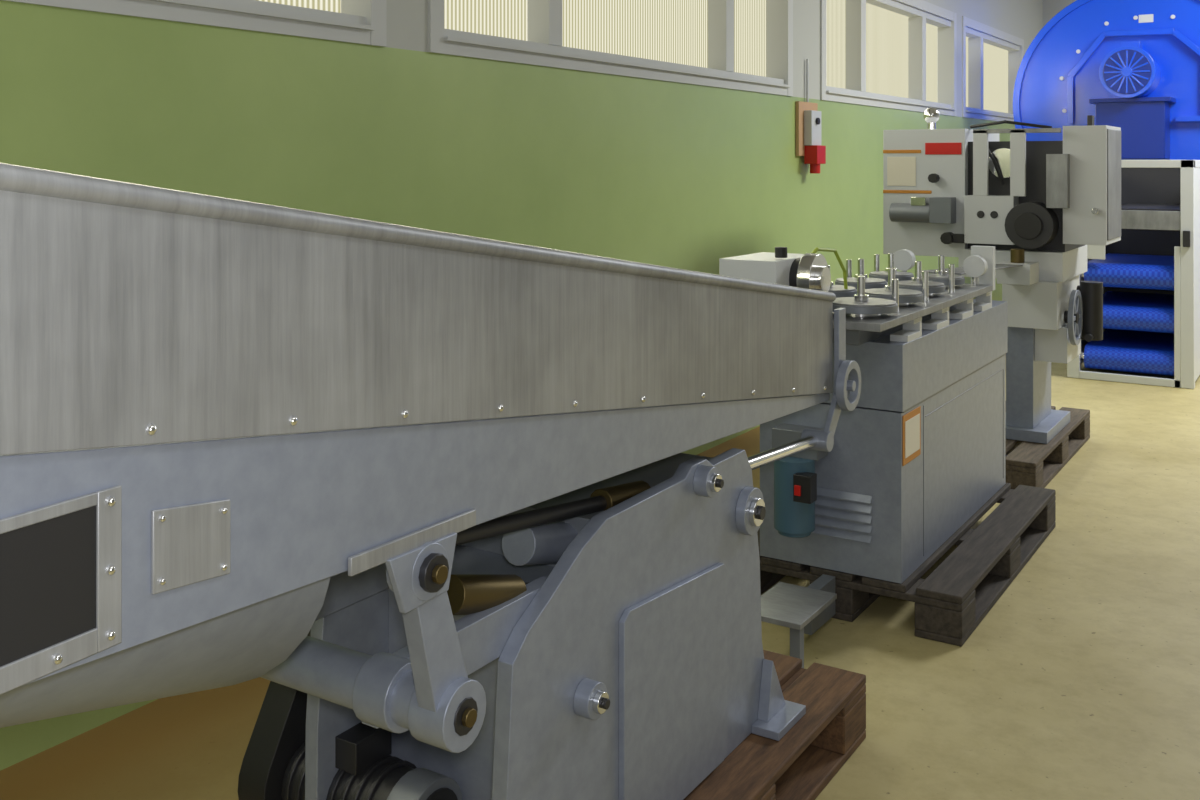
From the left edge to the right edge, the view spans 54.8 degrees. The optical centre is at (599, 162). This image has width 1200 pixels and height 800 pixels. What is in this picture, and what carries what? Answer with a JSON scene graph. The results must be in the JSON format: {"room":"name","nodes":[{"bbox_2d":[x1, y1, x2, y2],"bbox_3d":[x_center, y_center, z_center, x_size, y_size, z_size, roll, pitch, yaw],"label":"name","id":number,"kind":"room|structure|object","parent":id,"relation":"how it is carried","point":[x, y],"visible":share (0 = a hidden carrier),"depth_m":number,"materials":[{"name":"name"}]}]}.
{"room":"factory workshop","nodes":[
{"label":"factory workshop","id":0,"kind":"room"},
{"bbox_2d":[0,0,1042,770],"bbox_3d":[0.303,-0.400,5.504,0.220,3.600,15.600,0,0,33],"label":"wall","id":1,"kind":"structure","parent":0,"point":[692,177],"depth_m":4.00,"materials":[{"name":"green paint"}]},
{"bbox_2d":[3,0,1023,120],"bbox_3d":[0.322,-0.787,5.433,0.168,0.825,13.900,0,0,33],"label":"window frames","id":2,"kind":"structure","parent":1,"relation":"in","point":[893,54],"depth_m":5.76,"materials":[{"name":"white"}]},
{"bbox_2d":[796,59,825,172],"bbox_3d":[1.224,-0.270,6.648,0.100,0.660,0.280,0,0,33],"label":"board","id":3,"kind":"object","parent":1,"relation":"attached to","point":[808,117],"visible":1,"depth_m":6.60,"materials":[{"name":"brown"}]},
{"bbox_2d":[0,353,1199,799],"bbox_3d":[3.323,1.450,3.572,7.450,0.100,16.000,0,0,33],"label":"floor","id":4,"kind":"structure","parent":0,"point":[1081,681],"depth_m":3.11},
{"bbox_2d":[683,650,865,799],"bbox_3d":[-0.017,1.321,2.516,0.800,0.155,1.220,0,0,33],"label":"pallet","id":5,"kind":"object","parent":4,"relation":"on","point":[799,765],"visible":0.26,"depth_m":2.62,"materials":[{"name":"brown wood"}]},
{"bbox_2d":[0,163,860,799],"bbox_3d":[-0.425,0.527,1.748,0.865,1.430,3.403,0,0,33],"label":"machine","id":6,"kind":"object","parent":5,"relation":"on","point":[435,491],"visible":1,"depth_m":1.51,"materials":[{"name":"silver metal"}]},
{"bbox_2d":[757,483,1055,645],"bbox_3d":[1.062,1.327,4.111,0.800,0.144,1.310,0,0,33],"label":"pallet","id":7,"kind":"object","parent":4,"relation":"on","point":[953,600],"visible":0.43,"depth_m":3.64,"materials":[{"name":"brown wood"}]},
{"bbox_2d":[719,246,1006,667],"bbox_3d":[0.932,0.822,3.912,0.486,1.153,1.736,0,0,33],"label":"machine","id":8,"kind":"object","parent":7,"relation":"on","point":[921,450],"visible":0.85,"depth_m":3.56,"materials":[{"name":"silver metal"}]},
{"bbox_2d":[1006,406,1089,488],"bbox_3d":[1.819,1.327,5.573,0.800,0.144,1.250,0,0,33],"label":"wooden pallet","id":9,"kind":"object","parent":4,"relation":"on","point":[1033,464],"visible":0.3,"depth_m":5.16,"materials":[{"name":"brown wood"}]},
{"bbox_2d":[883,107,1120,443],"bbox_3d":[1.704,0.491,5.184,1.005,1.523,1.630,0,0,33],"label":"machine","id":10,"kind":"object","parent":9,"relation":"on","point":[947,192],"visible":0.97,"depth_m":5.27,"materials":[{"name":"silver metal"}]},
{"bbox_2d":[1013,0,1199,159],"bbox_3d":[4.152,0.029,8.868,1.760,2.738,1.485,0,0,33],"label":"machine","id":11,"kind":"object","parent":4,"relation":"on","point":[1133,66],"visible":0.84,"depth_m":8.52,"materials":[{"name":"blue paint"}]},
{"bbox_2d":[1067,160,1199,388],"bbox_3d":[3.622,0.689,7.761,0.740,1.418,1.020,0,0,33],"label":"shelf","id":12,"kind":"object","parent":4,"relation":"on","point":[1150,277],"visible":0.67,"depth_m":7.39,"materials":[{"name":"white"}]},
{"bbox_2d":[1043,0,1075,26],"bbox_3d":[7.592,-0.400,10.220,7.420,3.600,0.200,0,0,33],"label":"wall","id":13,"kind":"structure","parent":0,"point":[1051,8],"depth_m":11.96,"materials":[{"name":"grey paint"}]}
]}

